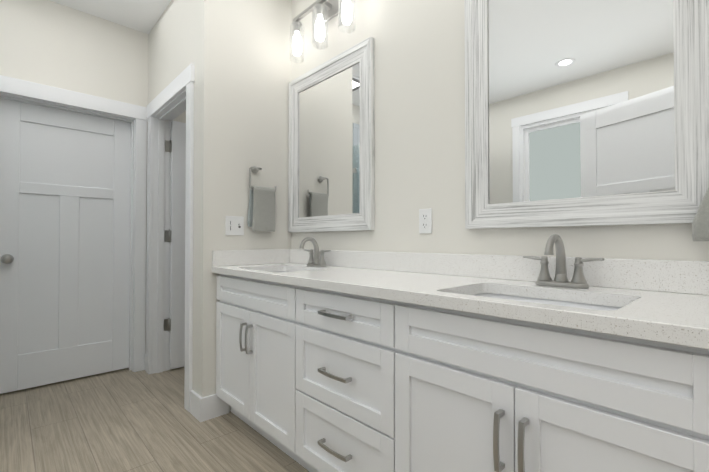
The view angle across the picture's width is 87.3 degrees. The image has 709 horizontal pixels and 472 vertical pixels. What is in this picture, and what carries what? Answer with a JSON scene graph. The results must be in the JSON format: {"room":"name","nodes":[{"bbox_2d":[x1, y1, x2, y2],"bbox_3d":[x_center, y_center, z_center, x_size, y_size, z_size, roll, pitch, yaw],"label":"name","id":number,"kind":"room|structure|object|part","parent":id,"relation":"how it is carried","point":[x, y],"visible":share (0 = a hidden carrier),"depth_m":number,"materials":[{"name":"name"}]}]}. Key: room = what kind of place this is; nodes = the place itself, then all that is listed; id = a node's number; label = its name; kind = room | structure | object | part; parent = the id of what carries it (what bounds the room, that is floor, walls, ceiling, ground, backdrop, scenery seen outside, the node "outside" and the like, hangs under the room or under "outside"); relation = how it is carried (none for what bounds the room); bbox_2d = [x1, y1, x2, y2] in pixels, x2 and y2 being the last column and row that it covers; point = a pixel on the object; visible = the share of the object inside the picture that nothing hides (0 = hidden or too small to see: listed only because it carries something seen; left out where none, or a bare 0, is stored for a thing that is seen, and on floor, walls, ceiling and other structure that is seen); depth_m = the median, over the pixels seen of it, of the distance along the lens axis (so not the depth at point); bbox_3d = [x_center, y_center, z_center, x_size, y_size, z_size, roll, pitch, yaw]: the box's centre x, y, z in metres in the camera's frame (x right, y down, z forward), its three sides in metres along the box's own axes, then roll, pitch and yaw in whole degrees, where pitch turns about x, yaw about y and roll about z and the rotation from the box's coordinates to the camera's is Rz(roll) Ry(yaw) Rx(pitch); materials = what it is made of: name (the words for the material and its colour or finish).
{"room":"bathroom","nodes":[
{"label":"bathroom","id":0,"kind":"room"},
{"bbox_2d":[0,0,185,352],"bbox_3d":[-2.135,-0.287,2.602,3.632,2.680,0.116,1,-1,-43],"label":"wall","id":1,"kind":"structure","parent":0,"point":[51,43],"depth_m":2.65,"materials":[{"name":"paint"}]},
{"bbox_2d":[0,98,130,393],"bbox_3d":[-2.077,0.063,2.703,0.779,1.953,0.173,1,-1,-43],"label":"closed door","id":2,"kind":"structure","parent":1,"relation":"in","point":[64,236],"depth_m":2.66,"materials":[{"name":"paint"}]},
{"bbox_2d":[50,0,171,33],"bbox_3d":[-0.495,-1.700,0.870,3.632,0.100,4.912,1,-1,-43],"label":"ceiling","id":3,"kind":"structure","parent":0,"point":[143,16],"depth_m":2.68,"materials":[{"name":"paint"}]},
{"bbox_2d":[0,367,308,471],"bbox_3d":[-0.700,1.083,1.053,3.632,0.100,5.512,1,-1,-43],"label":"floor","id":4,"kind":"structure","parent":0,"point":[124,420],"depth_m":1.98,"materials":[{"name":"brown wood"}]},
{"bbox_2d":[212,270,708,471],"bbox_3d":[0.093,0.622,1.553,0.550,0.834,2.121,1,-1,-43],"label":"bathroom vanity","id":5,"kind":"object","parent":4,"relation":"on","point":[346,361],"depth_m":1.04,"materials":[{"name":"paint"}]},
{"bbox_2d":[212,262,708,341],"bbox_3d":[0.419,0.181,1.215,0.544,0.036,3.068,1,-1,-43],"label":"countertop","id":6,"kind":"structure","parent":5,"relation":"on","point":[668,312],"depth_m":1.07,"materials":[{"name":"white stone"}]},
{"bbox_2d":[296,238,331,265],"bbox_3d":[-0.254,0.091,2.129,0.146,0.169,0.238,1,-1,-43],"label":"faucet","id":7,"kind":"object","parent":6,"relation":"on","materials":[{"name":"silver metal"}]},
{"bbox_2d":[460,286,619,309],"bbox_3d":[0.502,0.267,1.047,0.360,0.163,0.492,1,-1,-43],"label":"sink","id":8,"kind":"object","parent":6,"relation":"in","point":[604,303],"depth_m":1.17,"materials":[{"name":"white ceramic"}]},
{"bbox_2d":[520,234,607,289],"bbox_3d":[0.638,0.078,1.177,0.146,0.169,0.238,1,-1,-43],"label":"faucet","id":9,"kind":"object","parent":6,"relation":"on","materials":[{"name":"silver metal"}]},
{"bbox_2d":[148,0,196,390],"bbox_3d":[-1.298,-0.287,2.671,0.116,2.680,1.160,1,-1,-43],"label":"wall","id":10,"kind":"structure","parent":0,"point":[172,43],"depth_m":2.49,"materials":[{"name":"paint"}]},
{"bbox_2d":[0,64,194,411],"bbox_3d":[-1.653,0.009,2.351,1.106,2.080,1.134,1,-1,-43],"label":"door frame","id":11,"kind":"structure","parent":10,"relation":"attached to","point":[149,276],"depth_m":2.57,"materials":[{"name":"paint"}]},
{"bbox_2d":[164,120,185,368],"bbox_3d":[-1.180,0.069,3.170,0.805,1.953,0.173,1,-1,-43],"label":"open door","id":12,"kind":"structure","parent":10,"relation":"in","point":[177,246],"depth_m":2.94,"materials":[{"name":"paint"}]},
{"bbox_3d":[-1.462,-0.010,2.913,0.041,1.504,0.040,1,-1,-43],"label":"open door hinges","id":13,"kind":"part","parent":12,"relation":"part of","materials":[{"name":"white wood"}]},
{"bbox_2d":[144,353,228,421],"bbox_3d":[-0.679,0.963,0.663,2.894,0.130,4.680,1,-1,-43],"label":"baseboard","id":14,"kind":"structure","parent":10,"relation":"attached to","point":[202,409],"depth_m":2.14,"materials":[{"name":"paint"}]},
{"bbox_2d":[195,0,291,411],"bbox_3d":[-0.460,-0.288,2.581,1.216,2.680,0.116,1,-1,-43],"label":"wall","id":15,"kind":"structure","parent":0,"point":[243,70],"depth_m":2.25,"materials":[{"name":"paint"}]},
{"bbox_2d":[225,216,243,234],"bbox_3d":[-0.721,-0.062,2.243,0.116,0.116,0.016,1,-1,-43],"label":"switch plate","id":16,"kind":"object","parent":15,"relation":"attached to","point":[234,225],"visible":1,"depth_m":2.24,"materials":[{"name":"white plastic"}]},
{"bbox_2d":[212,250,287,265],"bbox_3d":[-0.629,0.132,2.321,0.520,0.092,0.021,1,-1,-43],"label":"backsplash","id":17,"kind":"structure","parent":15,"relation":"attached to","point":[219,257],"depth_m":2.27,"materials":[{"name":"white stone"}]},
{"bbox_2d":[247,166,275,231],"bbox_3d":[-0.579,-0.234,2.345,0.194,0.410,0.063,1,-1,-43],"label":"towel ring","id":18,"kind":"object","parent":15,"relation":"attached to","point":[261,212],"visible":0.98,"depth_m":2.31,"materials":[{"name":"grey fabric"}]},
{"bbox_2d":[288,250,708,293],"bbox_3d":[0.610,0.120,1.395,0.021,0.092,3.068,1,-1,-43],"label":"backsplash","id":19,"kind":"structure","parent":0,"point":[685,277],"depth_m":1.38,"materials":[{"name":"white stone"}]},
{"bbox_2d":[291,0,708,260],"bbox_3d":[0.855,-0.305,1.243,0.116,2.680,3.636,1,-1,-43],"label":"wall","id":20,"kind":"structure","parent":0,"point":[419,100],"depth_m":1.72,"materials":[{"name":"paint"}]},
{"bbox_2d":[290,0,355,61],"bbox_3d":[-0.181,-1.260,2.169,0.144,0.313,0.558,1,-1,-43],"label":"sconce","id":21,"kind":"object","parent":20,"relation":"attached to","point":[326,11],"visible":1,"depth_m":2.15,"materials":[{"name":"glass"}]},
{"bbox_2d":[288,37,374,232],"bbox_3d":[-0.170,-0.535,2.232,0.028,1.015,0.775,1,-1,-43],"label":"mirror","id":22,"kind":"object","parent":20,"relation":"attached to","point":[331,176],"visible":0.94,"depth_m":2.18,"materials":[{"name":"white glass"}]},
{"bbox_2d":[419,208,431,233],"bbox_3d":[0.326,-0.069,1.712,0.009,0.114,0.070,1,-1,-43],"label":"duplex electrical outlet","id":23,"kind":"object","parent":20,"relation":"attached to","point":[425,220],"visible":1,"depth_m":1.71,"materials":[{"name":"white plastic"}]},
{"bbox_2d":[464,0,708,228],"bbox_3d":[0.726,-0.541,1.276,0.028,1.015,0.755,1,-1,-43],"label":"mirror","id":24,"kind":"object","parent":20,"relation":"attached to","point":[586,112],"visible":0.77,"depth_m":1.23,"materials":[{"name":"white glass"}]},
{"bbox_2d":[692,187,708,240],"bbox_3d":[1.013,-0.227,0.928,0.080,0.480,0.252,1,-1,-43],"label":"towel","id":25,"kind":"object","parent":20,"relation":"attached to","point":[700,227],"visible":0.96,"depth_m":0.98,"materials":[{"name":"grey fabric"}]}
]}

